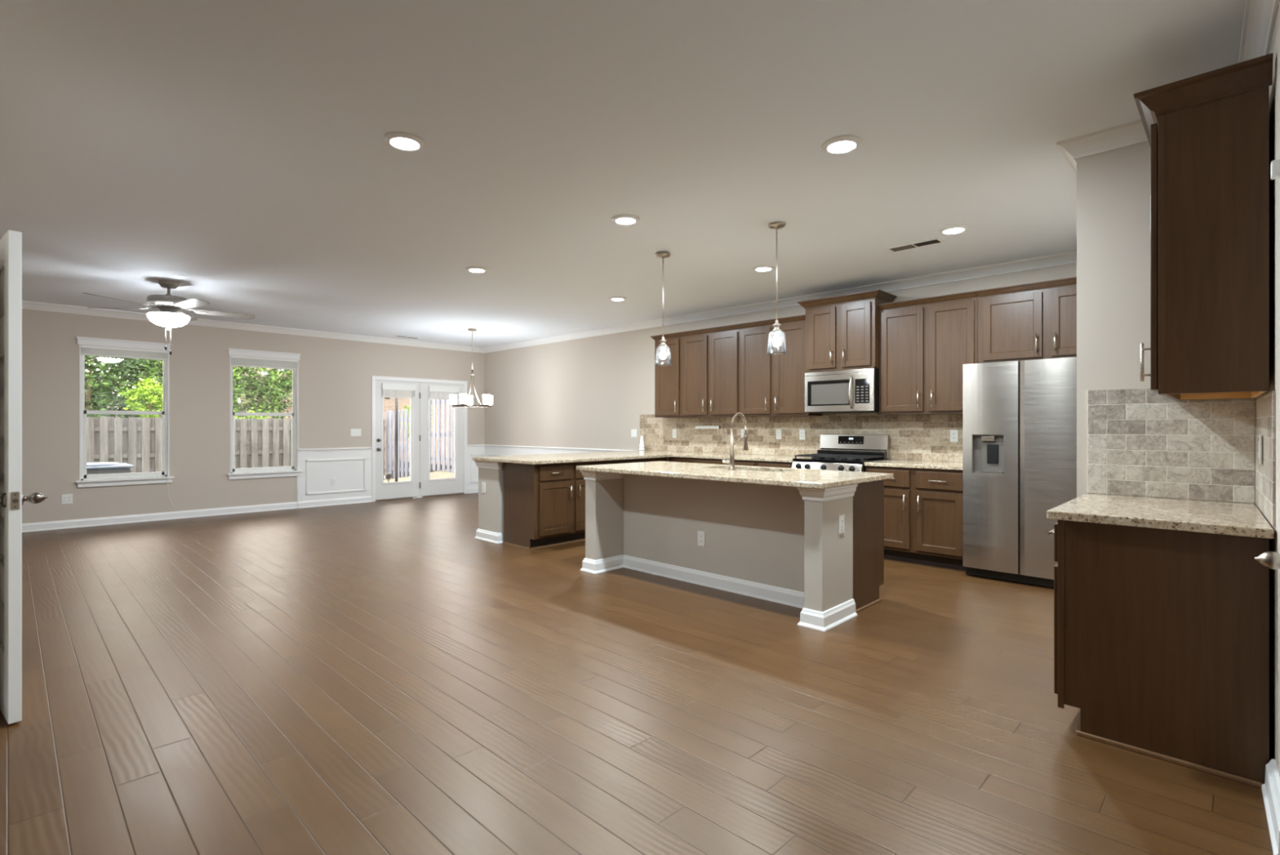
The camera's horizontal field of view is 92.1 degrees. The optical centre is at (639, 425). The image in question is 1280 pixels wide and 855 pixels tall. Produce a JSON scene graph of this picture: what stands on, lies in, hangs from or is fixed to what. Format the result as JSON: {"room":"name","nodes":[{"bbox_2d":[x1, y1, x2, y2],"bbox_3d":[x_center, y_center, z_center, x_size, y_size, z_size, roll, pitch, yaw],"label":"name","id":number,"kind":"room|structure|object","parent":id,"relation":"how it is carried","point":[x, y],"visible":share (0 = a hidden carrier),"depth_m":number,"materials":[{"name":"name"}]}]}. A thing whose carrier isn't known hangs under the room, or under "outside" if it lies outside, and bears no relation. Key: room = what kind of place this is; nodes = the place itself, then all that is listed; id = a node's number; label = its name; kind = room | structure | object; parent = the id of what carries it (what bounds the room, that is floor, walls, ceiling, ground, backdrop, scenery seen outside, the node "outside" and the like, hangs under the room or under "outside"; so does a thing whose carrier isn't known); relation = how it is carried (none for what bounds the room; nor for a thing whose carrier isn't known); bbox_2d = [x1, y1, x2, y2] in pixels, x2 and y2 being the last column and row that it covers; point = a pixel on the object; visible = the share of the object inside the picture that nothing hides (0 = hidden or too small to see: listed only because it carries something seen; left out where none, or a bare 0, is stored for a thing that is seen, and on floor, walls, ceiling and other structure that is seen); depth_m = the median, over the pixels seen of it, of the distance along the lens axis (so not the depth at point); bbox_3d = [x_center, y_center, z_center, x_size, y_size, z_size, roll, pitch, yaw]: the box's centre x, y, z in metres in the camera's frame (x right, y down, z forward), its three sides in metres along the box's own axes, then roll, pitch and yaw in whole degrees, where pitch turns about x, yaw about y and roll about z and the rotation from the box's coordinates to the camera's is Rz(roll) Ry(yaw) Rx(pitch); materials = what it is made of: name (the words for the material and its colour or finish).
{"room":"open-plan kitchen","nodes":[
{"label":"open-plan kitchen","id":0,"kind":"room"},
{"bbox_2d":[22,300,484,523],"bbox_3d":[-5.819,-0.110,8.924,0.196,2.743,8.095,0,0,44],"label":"wall","id":1,"kind":"structure","parent":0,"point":[335,375],"depth_m":8.66,"materials":[{"name":"beige paint"}]},
{"bbox_2d":[61,493,72,503],"bbox_3d":[-7.068,0.900,7.605,0.008,0.118,0.100,0,0,44],"label":"wall outlet","id":2,"kind":"object","parent":1,"relation":"attached to","point":[65,498],"visible":1,"depth_m":7.61,"materials":[{"name":"white plastic"}]},
{"bbox_2d":[75,336,173,487],"bbox_3d":[-6.697,-0.172,8.038,0.175,1.875,0.980,0,0,44],"label":"window","id":3,"kind":"structure","parent":1,"relation":"attached to","point":[86,480],"depth_m":7.94,"materials":[{"name":"white paint"}]},
{"bbox_2d":[80,344,174,508],"bbox_3d":[-6.644,0.050,8.025,0.082,2.145,0.938,0,0,44],"label":"window blind","id":4,"kind":"object","parent":1,"relation":"attached to","point":[91,350],"visible":1,"depth_m":8.02,"materials":[{"name":"white plastic"}]},
{"bbox_2d":[22,501,297,532],"bbox_3d":[-6.897,1.211,7.771,0.022,0.102,4.700,0,0,44],"label":"baseboard","id":5,"kind":"structure","parent":1,"relation":"attached to","point":[62,524],"depth_m":8.18,"materials":[{"name":"white paint"}]},
{"bbox_2d":[226,347,302,479],"bbox_3d":[-5.582,-0.172,9.182,0.175,1.875,0.975,0,0,44],"label":"window","id":6,"kind":"structure","parent":1,"relation":"attached to","point":[277,471],"depth_m":9.19,"materials":[{"name":"white paint"}]},
{"bbox_2d":[231,355,302,499],"bbox_3d":[-5.532,0.065,9.165,0.082,2.175,0.923,0,0,44],"label":"window blind","id":7,"kind":"object","parent":1,"relation":"attached to","point":[237,361],"visible":1,"depth_m":9.16,"materials":[{"name":"white plastic"}]},
{"bbox_2d":[297,495,372,508],"bbox_3d":[-4.855,1.211,9.857,0.022,0.102,1.122,0,0,44],"label":"baseboard","id":8,"kind":"structure","parent":1,"relation":"attached to","point":[307,504],"depth_m":9.83,"materials":[{"name":"white paint"}]},
{"bbox_2d":[351,428,360,435],"bbox_3d":[-4.648,0.105,10.087,0.008,0.118,0.165,0,0,44],"label":"light switch","id":9,"kind":"object","parent":1,"relation":"attached to","point":[354,432],"visible":1,"depth_m":10.08,"materials":[{"name":"white plastic"}]},
{"bbox_2d":[382,382,415,398],"bbox_3d":[-4.138,-0.603,10.587,0.030,0.240,0.585,0,0,44],"label":"door blind","id":10,"kind":"object","parent":1,"relation":"attached to","point":[386,386],"visible":1,"depth_m":10.57,"materials":[{"name":"white plastic"}]},
{"bbox_2d":[371,375,466,502],"bbox_3d":[-3.885,0.212,10.933,0.160,2.100,1.768,0,0,44],"label":"door","id":11,"kind":"structure","parent":1,"relation":"attached to","point":[420,483],"depth_m":10.88,"materials":[{"name":"white paint"}]},
{"bbox_2d":[428,385,458,399],"bbox_3d":[-3.555,-0.603,11.185,0.030,0.240,0.585,0,0,44],"label":"door blind","id":12,"kind":"object","parent":1,"relation":"attached to","point":[433,388],"visible":0.98,"depth_m":11.14,"materials":[{"name":"white plastic"}]},
{"bbox_2d":[466,487,478,493],"bbox_3d":[-1.650,1.211,10.247,4.068,0.102,0.367,0,0,44],"label":"baseboard","id":13,"kind":"structure","parent":1,"relation":"attached to","point":[471,490],"depth_m":11.60,"materials":[{"name":"white paint"}]},
{"bbox_2d":[0,0,1245,347],"bbox_3d":[-2.795,-1.541,4.313,11.424,0.120,11.275,0,0,44],"label":"ceiling","id":14,"kind":"structure","parent":0,"point":[237,153],"depth_m":3.17,"materials":[{"name":"white paint"}]},
{"bbox_2d":[83,280,255,355],"bbox_3d":[-4.797,-1.106,6.349,1.459,0.750,1.438,0,0,44],"label":"ceiling fan","id":15,"kind":"object","parent":14,"relation":"hanging from","point":[169,316],"visible":1,"depth_m":6.25,"materials":[{"name":"silver metal"}]},
{"bbox_2d":[383,131,425,151],"bbox_3d":[-1.222,-1.471,3.204,0.202,0.018,0.202,0,0,44],"label":"recessed light","id":16,"kind":"object","parent":14,"relation":"in","point":[405,141],"visible":1,"depth_m":3.17,"materials":[{"name":"white paint"}]},
{"bbox_2d":[390,137,418,150],"bbox_3d":[-1.222,-1.465,3.204,0.140,0.006,0.140,0,0,44],"label":"diffuser","id":17,"kind":"object","parent":16,"relation":"attached to","point":[402,144],"depth_m":3.19,"materials":[{"name":"white plastic"}]},
{"bbox_2d":[449,328,493,407],"bbox_3d":[-2.541,-0.883,9.428,0.642,1.194,0.629,0,0,44],"label":"chandelier","id":18,"kind":"object","parent":14,"relation":"hanging from","point":[465,401],"visible":1,"depth_m":9.35,"materials":[{"name":"white glass"}]},
{"bbox_2d":[465,266,488,272],"bbox_3d":[-1.540,-1.471,5.817,0.202,0.018,0.202,0,0,44],"label":"recessed light","id":19,"kind":"object","parent":14,"relation":"in","point":[471,268],"visible":1,"depth_m":5.78,"materials":[{"name":"white"}]},
{"bbox_2d":[469,268,484,272],"bbox_3d":[-1.540,-1.465,5.817,0.140,0.006,0.140,0,0,44],"label":"diffuser","id":20,"kind":"object","parent":19,"relation":"attached to","point":[474,270],"depth_m":5.81,"materials":[{"name":"white"}]},
{"bbox_2d":[608,296,626,301],"bbox_3d":[-0.259,-1.471,7.146,0.202,0.018,0.202,0,0,44],"label":"recessed light","id":21,"kind":"object","parent":14,"relation":"in","point":[613,298],"visible":1,"depth_m":7.11,"materials":[{"name":"white"}]},
{"bbox_2d":[611,213,639,225],"bbox_3d":[-0.103,-1.471,4.411,0.202,0.018,0.202,0,0,44],"label":"recessed light","id":22,"kind":"object","parent":14,"relation":"in","point":[624,219],"visible":1,"depth_m":4.38,"materials":[{"name":"white plastic"}]},
{"bbox_2d":[615,217,635,224],"bbox_3d":[-0.103,-1.465,4.411,0.140,0.006,0.140,0,0,44],"label":"diffuser","id":23,"kind":"object","parent":22,"relation":"attached to","point":[618,220],"depth_m":4.40,"materials":[{"name":"white"}]},
{"bbox_2d":[654,252,671,365],"bbox_3d":[0.198,-0.994,5.279,0.150,0.948,0.150,0,0,44],"label":"pendant light","id":24,"kind":"object","parent":14,"relation":"hanging from","point":[661,255],"visible":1,"depth_m":5.26,"materials":[{"name":"white metal"}]},
{"bbox_2d":[752,265,774,271],"bbox_3d":[1.157,-1.471,5.772,0.202,0.018,0.202,0,0,44],"label":"recessed light","id":25,"kind":"object","parent":14,"relation":"in","point":[759,268],"visible":1,"depth_m":5.73,"materials":[{"name":"white"}]},
{"bbox_2d":[755,267,771,271],"bbox_3d":[1.157,-1.465,5.772,0.140,0.006,0.140,0,0,44],"label":"diffuser","id":26,"kind":"object","parent":25,"relation":"attached to","point":[757,268],"depth_m":5.76,"materials":[{"name":"white"}]},
{"bbox_2d":[766,221,786,354],"bbox_3d":[1.004,-1.006,4.525,0.150,0.948,0.150,0,0,44],"label":"pendant light","id":27,"kind":"object","parent":14,"relation":"hanging from","point":[777,224],"visible":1,"depth_m":4.51,"materials":[{"name":"glass"}]},
{"bbox_2d":[822,135,862,154],"bbox_3d":[1.060,-1.471,3.240,0.202,0.018,0.202,0,0,44],"label":"recessed light","id":28,"kind":"object","parent":14,"relation":"in","point":[842,144],"visible":1,"depth_m":3.21,"materials":[{"name":"white plastic"}]},
{"bbox_2d":[827,141,855,152],"bbox_3d":[1.060,-1.465,3.240,0.140,0.006,0.140,0,0,44],"label":"diffuser","id":29,"kind":"object","parent":28,"relation":"attached to","point":[833,146],"depth_m":3.23,"materials":[{"name":"white plastic"}]},
{"bbox_2d":[885,237,945,252],"bbox_3d":[2.247,-1.476,5.041,0.420,0.008,0.155,0,0,44],"label":"ceiling vent","id":30,"kind":"object","parent":14,"relation":"in","point":[937,240],"visible":1,"depth_m":5.03,"materials":[{"name":"white metal"}]},
{"bbox_2d":[938,224,968,234],"bbox_3d":[2.358,-1.471,4.635,0.202,0.018,0.202,0,0,44],"label":"recessed light","id":31,"kind":"object","parent":14,"relation":"in","point":[957,228],"visible":1,"depth_m":4.60,"materials":[{"name":"white plastic"}]},
{"bbox_2d":[943,228,964,233],"bbox_3d":[2.358,-1.465,4.635,0.140,0.006,0.140,0,0,44],"label":"diffuser","id":32,"kind":"object","parent":31,"relation":"attached to","point":[945,230],"depth_m":4.62,"materials":[{"name":"white"}]},
{"bbox_2d":[0,492,1273,854],"bbox_3d":[-2.755,1.292,4.275,11.114,0.060,11.075,0,0,44],"label":"floor","id":33,"kind":"structure","parent":0,"point":[384,677],"depth_m":2.76,"materials":[{"name":"brown wood"}]},
{"bbox_2d":[474,460,503,543],"bbox_3d":[-0.971,0.823,7.522,0.475,0.878,2.084,0,0,44],"label":"post","id":34,"kind":"object","parent":33,"relation":"on","point":[491,503],"visible":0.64,"depth_m":6.75,"materials":[{"name":"beige paint"}]},
{"bbox_2d":[502,460,602,549],"bbox_3d":[-0.930,0.822,6.757,0.614,0.880,0.942,0,0,44],"label":"base cabinet","id":35,"kind":"object","parent":33,"relation":"on","point":[544,504],"visible":0.76,"depth_m":6.46,"materials":[{"name":"brown wood"}]},
{"bbox_2d":[602,457,667,464],"bbox_3d":[-0.233,0.822,7.505,0.658,0.880,1.098,0,0,44],"label":"base cabinet","id":36,"kind":"object","parent":33,"relation":"on","point":[660,459],"visible":0.05,"depth_m":7.29,"materials":[{"name":"brown wood"}]},
{"bbox_2d":[668,457,724,464],"bbox_3d":[0.851,0.822,7.604,0.853,0.880,0.664,0,0,44],"label":"base cabinet","id":37,"kind":"object","parent":33,"relation":"on","point":[704,460],"visible":0.06,"depth_m":7.38,"materials":[{"name":"brown wood"}]},
{"bbox_2d":[580,470,884,631],"bbox_3d":[0.665,0.823,4.959,2.317,0.878,1.037,0,0,44],"label":"kitchen island","id":38,"kind":"object","parent":33,"relation":"on","point":[784,544],"visible":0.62,"depth_m":4.59,"materials":[{"name":"beige paint"}]},
{"bbox_2d":[697,530,705,546],"bbox_3d":[0.487,0.897,4.909,0.072,0.118,0.008,0,0,44],"label":"wall outlet","id":39,"kind":"object","parent":38,"relation":"attached to","point":[701,535],"visible":1,"depth_m":4.90,"materials":[{"name":"white plastic"}]},
{"bbox_2d":[576,461,893,488],"bbox_3d":[0.649,0.364,4.929,2.317,0.035,1.075,0,0,44],"label":"island countertop","id":40,"kind":"structure","parent":38,"relation":"on","point":[778,476],"depth_m":4.54,"materials":[{"name":"stone"}]},
{"bbox_2d":[721,412,748,470],"bbox_3d":[0.772,0.119,4.984,0.115,0.456,0.238,0,0,44],"label":"kitchen faucet","id":41,"kind":"object","parent":40,"relation":"on","point":[731,461],"visible":1,"depth_m":4.90,"materials":[{"name":"silver metal"}]},
{"bbox_2d":[839,514,844,533],"bbox_3d":[1.310,0.637,4.002,0.008,0.118,0.072,0,0,44],"label":"wall outlet","id":42,"kind":"object","parent":38,"relation":"attached to","point":[841,517],"visible":1,"depth_m":4.00,"materials":[{"name":"white plastic"}]},
{"bbox_2d":[724,459,792,467],"bbox_3d":[1.483,0.822,6.987,0.910,0.880,0.664,0,0,44],"label":"base cabinet","id":43,"kind":"object","parent":33,"relation":"on","point":[737,462],"visible":0.05,"depth_m":6.73,"materials":[{"name":"brown wood"}]},
{"bbox_2d":[471,449,807,464],"bbox_3d":[0.077,0.364,6.910,2.820,0.035,2.733,0,0,44],"label":"countertop","id":44,"kind":"structure","parent":43,"relation":"on","point":[536,459],"depth_m":7.04,"materials":[{"name":"stone"}]},
{"bbox_2d":[639,435,644,450],"bbox_3d":[0.028,0.244,8.793,0.082,0.204,0.082,0,0,44],"label":"bottle","id":45,"kind":"object","parent":44,"relation":"on","point":[642,447],"visible":1,"depth_m":8.77,"materials":[{"name":"white plastic"}]},
{"bbox_2d":[791,434,888,471],"bbox_3d":[2.064,0.661,6.373,0.754,1.142,0.701,0,0,44],"label":"gas range","id":46,"kind":"object","parent":33,"relation":"on","point":[842,452],"visible":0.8,"depth_m":6.38,"materials":[{"name":"silver metal"}]},
{"bbox_2d":[792,457,887,463],"bbox_3d":[2.066,0.351,6.375,0.754,0.028,0.585,0,0,44],"label":"cooktop","id":47,"kind":"object","parent":46,"relation":"in","point":[804,460],"depth_m":6.21,"materials":[{"name":"black metal"}]},
{"bbox_2d":[865,466,965,570],"bbox_3d":[2.683,0.822,5.817,0.898,0.880,0.664,0,0,44],"label":"base cabinet","id":48,"kind":"object","parent":33,"relation":"on","point":[923,507],"visible":0.75,"depth_m":5.55,"materials":[{"name":"brown wood"}]},
{"bbox_2d":[864,459,962,470],"bbox_3d":[2.693,0.364,5.826,0.898,0.035,0.633,0,0,44],"label":"countertop","id":49,"kind":"structure","parent":48,"relation":"on","point":[888,463],"depth_m":5.73,"materials":[{"name":"stone"}]},
{"bbox_2d":[962,356,1076,586],"bbox_3d":[3.298,0.366,5.130,0.909,1.768,0.750,0,0,44],"label":"refrigerator","id":50,"kind":"object","parent":33,"relation":"on","point":[1020,417],"visible":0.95,"depth_m":4.92,"materials":[{"name":"grey metal"}]},
{"bbox_2d":[1048,520,1269,787],"bbox_3d":[2.228,0.822,2.668,0.674,0.880,0.838,0,0,44],"label":"base cabinet","id":51,"kind":"object","parent":33,"relation":"on","point":[1162,636],"visible":0.89,"depth_m":2.33,"materials":[{"name":"brown wood"}]},
{"bbox_2d":[1046,493,1274,538],"bbox_3d":[2.223,0.364,2.635,0.654,0.035,0.907,0,0,44],"label":"countertop","id":52,"kind":"structure","parent":51,"relation":"on","point":[1233,518],"depth_m":2.45,"materials":[{"name":"stone"}]},
{"bbox_2d":[484,262,1076,462],"bbox_3d":[0.556,-0.110,8.445,9.994,2.743,0.120,0,0,44],"label":"wall","id":53,"kind":"structure","parent":0,"point":[591,392],"depth_m":9.66,"materials":[{"name":"beige paint"}]},
{"bbox_2d":[484,446,596,456],"bbox_3d":[-1.504,0.825,10.365,4.124,0.875,0.006,0,0,44],"label":"trim","id":54,"kind":"structure","parent":53,"relation":"attached to","point":[487,450],"depth_m":10.95,"materials":[{"name":"white paint"}]},
{"bbox_2d":[466,444,637,451],"bbox_3d":[-1.621,0.373,10.223,4.154,0.042,0.373,0,0,44],"label":"trim","id":55,"kind":"structure","parent":53,"relation":"attached to","point":[476,445],"depth_m":10.35,"materials":[{"name":"white paint"}]},
{"bbox_2d":[649,332,681,417],"bbox_3d":[0.435,-0.659,8.223,0.513,1.091,0.360,0,0,44],"label":"upper cabinet","id":56,"kind":"object","parent":53,"relation":"attached to","point":[668,379],"visible":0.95,"depth_m":8.09,"materials":[{"name":"brown wood"}]},
{"bbox_2d":[679,324,739,417],"bbox_3d":[0.945,-0.659,7.726,0.907,1.091,0.360,0,0,44],"label":"upper cabinet","id":57,"kind":"object","parent":53,"relation":"attached to","point":[710,357],"visible":0.94,"depth_m":7.60,"materials":[{"name":"brown wood"}]},
{"bbox_2d":[483,250,1076,352],"bbox_3d":[0.489,-1.438,8.373,9.759,0.086,0.076,0,0,44],"label":"trim","id":58,"kind":"structure","parent":53,"relation":"attached to","point":[1070,257],"depth_m":6.77,"materials":[{"name":"white paint"}]},
{"bbox_2d":[737,314,822,416],"bbox_3d":[1.595,-0.659,7.092,0.905,1.091,0.360,0,0,44],"label":"upper cabinet","id":59,"kind":"object","parent":53,"relation":"attached to","point":[773,384],"visible":0.89,"depth_m":7.01,"materials":[{"name":"brown wood"}]},
{"bbox_2d":[640,413,962,462],"bbox_3d":[1.617,0.090,7.319,4.523,0.511,0.009,0,0,44],"label":"tile backsplash","id":60,"kind":"structure","parent":53,"relation":"attached to","point":[911,437],"depth_m":7.08,"materials":[{"name":"beige tile"}]},
{"bbox_2d":[695,425,720,428],"bbox_3d":[0.878,0.016,8.015,0.397,0.044,0.026,0,0,44],"label":"bar","id":61,"kind":"object","parent":60,"relation":"attached to","point":[696,426],"visible":1,"depth_m":7.99,"materials":[{"name":"white plastic"}]},
{"bbox_2d":[776,429,781,439],"bbox_3d":[1.639,0.097,7.285,0.072,0.118,0.008,0,0,44],"label":"wall outlet","id":62,"kind":"object","parent":60,"relation":"attached to","point":[778,431],"visible":1,"depth_m":7.28,"materials":[{"name":"white plastic"}]},
{"bbox_2d":[799,429,804,439],"bbox_3d":[1.859,0.099,7.070,0.072,0.118,0.008,0,0,44],"label":"wall outlet","id":63,"kind":"object","parent":60,"relation":"attached to","point":[802,432],"visible":1,"depth_m":7.07,"materials":[{"name":"white plastic"}]},
{"bbox_2d":[950,429,958,441],"bbox_3d":[3.024,0.095,5.935,0.072,0.118,0.008,0,0,44],"label":"wall outlet","id":64,"kind":"object","parent":60,"relation":"attached to","point":[953,433],"visible":1,"depth_m":5.93,"materials":[{"name":"white plastic"}]},
{"bbox_2d":[797,288,897,372],"bbox_3d":[2.164,-0.955,6.476,0.887,0.757,0.449,0,0,44],"label":"upper cabinet","id":65,"kind":"object","parent":53,"relation":"attached to","point":[842,336],"visible":0.86,"depth_m":6.30,"materials":[{"name":"brown wood"}]},
{"bbox_2d":[804,368,879,413],"bbox_3d":[2.156,-0.355,6.467,0.758,0.430,0.449,0,0,44],"label":"microwave","id":66,"kind":"object","parent":65,"relation":"attached to","point":[857,390],"visible":1,"depth_m":6.32,"materials":[{"name":"silver metal"}]},
{"bbox_2d":[876,290,977,414],"bbox_3d":[2.790,-0.659,5.927,0.895,1.091,0.360,0,0,44],"label":"upper cabinet","id":67,"kind":"object","parent":53,"relation":"attached to","point":[923,349],"visible":0.81,"depth_m":5.84,"materials":[{"name":"brown wood"}]},
{"bbox_2d":[976,276,1076,363],"bbox_3d":[3.488,-0.879,5.247,1.050,0.652,0.360,0,0,44],"label":"upper cabinet","id":68,"kind":"object","parent":53,"relation":"attached to","point":[1039,323],"visible":0.61,"depth_m":5.24,"materials":[{"name":"brown wood"}]},
{"bbox_2d":[1076,141,1257,507],"bbox_3d":[3.428,-0.110,3.833,0.788,2.743,2.475,0,0,44],"label":"wall","id":69,"kind":"structure","parent":0,"point":[1113,186],"depth_m":3.12,"materials":[{"name":"beige paint"}]},
{"bbox_2d":[1057,145,1076,174],"bbox_3d":[3.092,-1.438,4.107,0.076,0.086,2.551,0,0,44],"label":"trim","id":70,"kind":"structure","parent":69,"relation":"attached to","point":[1073,162],"depth_m":3.34,"materials":[{"name":"white paint"}]},
{"bbox_2d":[1056,96,1229,159],"bbox_3d":[2.467,-1.438,2.988,0.744,0.086,0.076,0,0,44],"label":"trim","id":71,"kind":"structure","parent":69,"relation":"attached to","point":[1131,133],"depth_m":3.10,"materials":[{"name":"white paint"}]},
{"bbox_2d":[1087,388,1254,502],"bbox_3d":[2.532,0.082,2.973,0.612,0.529,0.006,0,0,44],"label":"tile backsplash","id":72,"kind":"structure","parent":69,"relation":"attached to","point":[1141,442],"depth_m":2.96,"materials":[{"name":"beige tile"}]},
{"bbox_2d":[1254,551,1279,568],"bbox_3d":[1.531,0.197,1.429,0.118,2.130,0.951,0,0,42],"label":"door handle","id":73,"kind":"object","parent":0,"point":[1271,560],"depth_m":1.68,"materials":[{"name":"silver metal"}]},
{"bbox_2d":[1257,0,1279,776],"bbox_3d":[1.395,-0.110,1.154,0.120,2.743,4.208,0,0,42],"label":"wall","id":74,"kind":"structure","parent":0,"point":[1274,89],"depth_m":2.10,"materials":[{"name":"beige paint"}]},
{"bbox_2d":[1133,53,1273,399],"bbox_3d":[2.325,-0.694,2.540,0.372,1.144,0.887,0,0,44],"label":"upper cabinet","id":75,"kind":"object","parent":74,"relation":"attached to","point":[1210,161],"visible":1,"depth_m":2.25,"materials":[{"name":"brown wood"}]},
{"bbox_2d":[1237,0,1279,94],"bbox_3d":[1.387,-1.438,1.291,0.076,0.086,4.015,0,0,42],"label":"trim","id":76,"kind":"structure","parent":74,"relation":"attached to","point":[1260,16],"depth_m":2.22,"materials":[{"name":"white paint"}]},
{"bbox_2d":[1255,391,1275,526],"bbox_3d":[2.467,0.112,2.437,0.006,0.468,0.846,0,0,42],"label":"tile backsplash","id":77,"kind":"structure","parent":74,"relation":"attached to","point":[1264,404],"depth_m":2.32,"materials":[{"name":"beige tile"}]},
{"bbox_2d":[1257,434,1261,464],"bbox_3d":[2.475,0.094,2.461,0.008,0.118,0.072,0,0,44],"label":"light switch","id":78,"kind":"object","parent":77,"relation":"attached to","point":[1260,441],"visible":1,"depth_m":2.44,"materials":[{"name":"white plastic"}]},
{"bbox_2d":[1261,758,1279,854],"bbox_3d":[2.018,1.205,1.959,0.034,0.114,0.475,0,0,42],"label":"baseboard","id":79,"kind":"structure","parent":74,"relation":"attached to","point":[1271,787],"depth_m":1.97,"materials":[{"name":"white paint"}]},
{"bbox_2d":[1271,159,1279,179],"bbox_3d":[1.811,-0.729,1.751,0.027,0.046,0.032,0,0,44],"label":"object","id":80,"kind":"structure","parent":74,"relation":"attached to","point":[1275,165],"depth_m":1.74,"materials":[{"name":"white wood"}]},
{"bbox_3d":[-2.107,-0.109,1.814,6.350,2.743,0.120,0,0,44],"label":"wall","id":81,"kind":"structure","parent":0,"visible":0},
{"bbox_2d":[0,230,47,724],"bbox_3d":[-2.934,0.214,2.831,0.770,2.072,0.217,0,0,38],"label":"door","id":82,"kind":"structure","parent":81,"relation":"in","point":[12,499],"depth_m":2.61,"materials":[{"name":"white paint"}]},
{"label":"outside","id":83,"kind":"structure","parent":0,"visible":0},
{"bbox_2d":[383,468,454,482],"bbox_3d":[-9.410,1.287,10.571,7.226,0.450,30.000,0,0,44],"label":"lawn","id":84,"kind":"structure","parent":83,"point":[434,474],"depth_m":14.93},
{"bbox_2d":[86,462,134,479],"bbox_3d":[-7.967,1.022,8.947,0.840,0.960,0.890,0,0,44],"label":"outdoor unit","id":85,"kind":"object","parent":84,"relation":"on","point":[92,468],"visible":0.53,"depth_m":8.82,"materials":[{"name":"paint"}]},
{"bbox_2d":[86,462,119,466],"bbox_3d":[-7.963,0.557,8.950,0.640,0.030,0.640,0,0,44],"label":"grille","id":86,"kind":"object","parent":85,"relation":"attached to","point":[90,464],"depth_m":8.93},
{"bbox_2d":[86,416,385,479],"bbox_3d":[-11.871,0.712,12.520,0.110,1.860,13.447,0,0,44],"label":"wooden fence","id":87,"kind":"object","parent":84,"relation":"on","point":[136,442],"visible":0.25,"depth_m":13.64,"materials":[{"name":"beige wood"}]},
{"bbox_2d":[400,404,436,439],"bbox_3d":[-6.662,-0.107,18.409,1.034,1.344,1.121,0,0,44],"label":"leafy bush","id":88,"kind":"object","parent":84,"relation":"on","point":[405,405],"visible":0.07,"depth_m":18.32,"materials":[{"name":"green plant"}]},
{"bbox_2d":[385,391,454,478],"bbox_3d":[-4.772,0.352,15.113,6.824,2.460,0.110,0,0,44],"label":"wooden fence","id":89,"kind":"object","parent":84,"relation":"on","point":[443,434],"visible":0.23,"depth_m":15.55,"materials":[{"name":"white wood"}]},
{"bbox_3d":[-4.811,1.412,12.093,2.775,0.180,2.800,0,0,44],"label":"patio slab","id":90,"kind":"object","parent":84,"relation":"on","visible":0},
{"bbox_2d":[395,390,398,481],"bbox_3d":[-4.994,-0.011,12.641,0.280,2.655,0.280,0,0,44],"label":"pole","id":91,"kind":"object","parent":90,"relation":"on","point":[396,398],"visible":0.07,"depth_m":12.62,"materials":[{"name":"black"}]},
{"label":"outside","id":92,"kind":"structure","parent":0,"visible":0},
{"bbox_2d":[104,366,451,475],"bbox_3d":[-16.308,-1.222,25.675,24.000,5.728,46.000,0,0,44],"label":"hillside","id":93,"kind":"structure","parent":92,"point":[388,404],"depth_m":27.32,"materials":[{"name":"green plant"}]},
{"bbox_2d":[84,355,157,417],"bbox_3d":[-14.324,-0.816,15.811,2.899,4.382,3.029,0,0,1],"label":"leafy tree","id":94,"kind":"object","parent":93,"relation":"on","point":[114,361],"visible":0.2,"depth_m":16.10,"materials":[{"name":"green plant"}]},
{"bbox_2d":[84,355,162,417],"bbox_3d":[-16.808,-2.101,20.023,4.493,7.003,4.090,0,0,-38],"label":"leafy tree","id":95,"kind":"object","parent":93,"relation":"on","point":[129,377],"visible":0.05,"depth_m":19.40,"materials":[{"name":"green plant"}]},
{"bbox_2d":[118,376,162,417],"bbox_3d":[-12.438,0.049,15.676,0.983,2.628,1.128,0,0,5],"label":"leafy bush","id":96,"kind":"object","parent":93,"relation":"on","point":[136,395],"visible":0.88,"depth_m":15.44,"materials":[{"name":"green plant"}]},
{"bbox_2d":[84,348,271,416],"bbox_3d":[-21.105,-3.620,26.517,6.139,10.295,8.715,0,0,30],"label":"leafy tree","id":97,"kind":"object","parent":93,"relation":"on","point":[95,375],"visible":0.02,"depth_m":25.27,"materials":[{"name":"green plant"}]},
{"bbox_2d":[133,359,257,412],"bbox_3d":[-13.469,-1.474,18.675,3.042,4.886,3.009,0,0,17],"label":"leafy tree","id":98,"kind":"object","parent":93,"relation":"on","point":[157,376],"visible":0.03,"depth_m":18.72,"materials":[{"name":"green plant"}]},
{"bbox_2d":[234,405,287,418],"bbox_3d":[-9.987,0.496,16.100,1.666,2.046,2.013,0,0,14],"label":"leafy bush","id":99,"kind":"object","parent":93,"relation":"on","point":[236,416],"visible":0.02,"depth_m":16.02,"materials":[{"name":"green plant"}]},
{"bbox_2d":[232,366,292,419],"bbox_3d":[-13.871,-1.778,21.914,3.600,4.763,3.370,0,0,1],"label":"leafy tree","id":100,"kind":"object","parent":93,"relation":"on","point":[277,393],"visible":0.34,"depth_m":21.70,"materials":[{"name":"green plant"}]},
{"bbox_2d":[278,368,292,396],"bbox_3d":[-13.385,-3.279,25.509,3.596,5.104,3.913,0,0,44],"label":"leafy tree","id":101,"kind":"object","parent":93,"relation":"on","point":[291,371],"visible":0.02,"depth_m":25.12,"materials":[{"name":"green plant"}]},
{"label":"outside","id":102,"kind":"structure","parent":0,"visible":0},
{"bbox_2d":[392,459,451,478],"bbox_3d":[3.671,1.322,22.747,8.500,0.680,22.300,0,0,44],"label":"bank","id":103,"kind":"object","parent":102,"point":[431,470],"depth_m":16.96,"materials":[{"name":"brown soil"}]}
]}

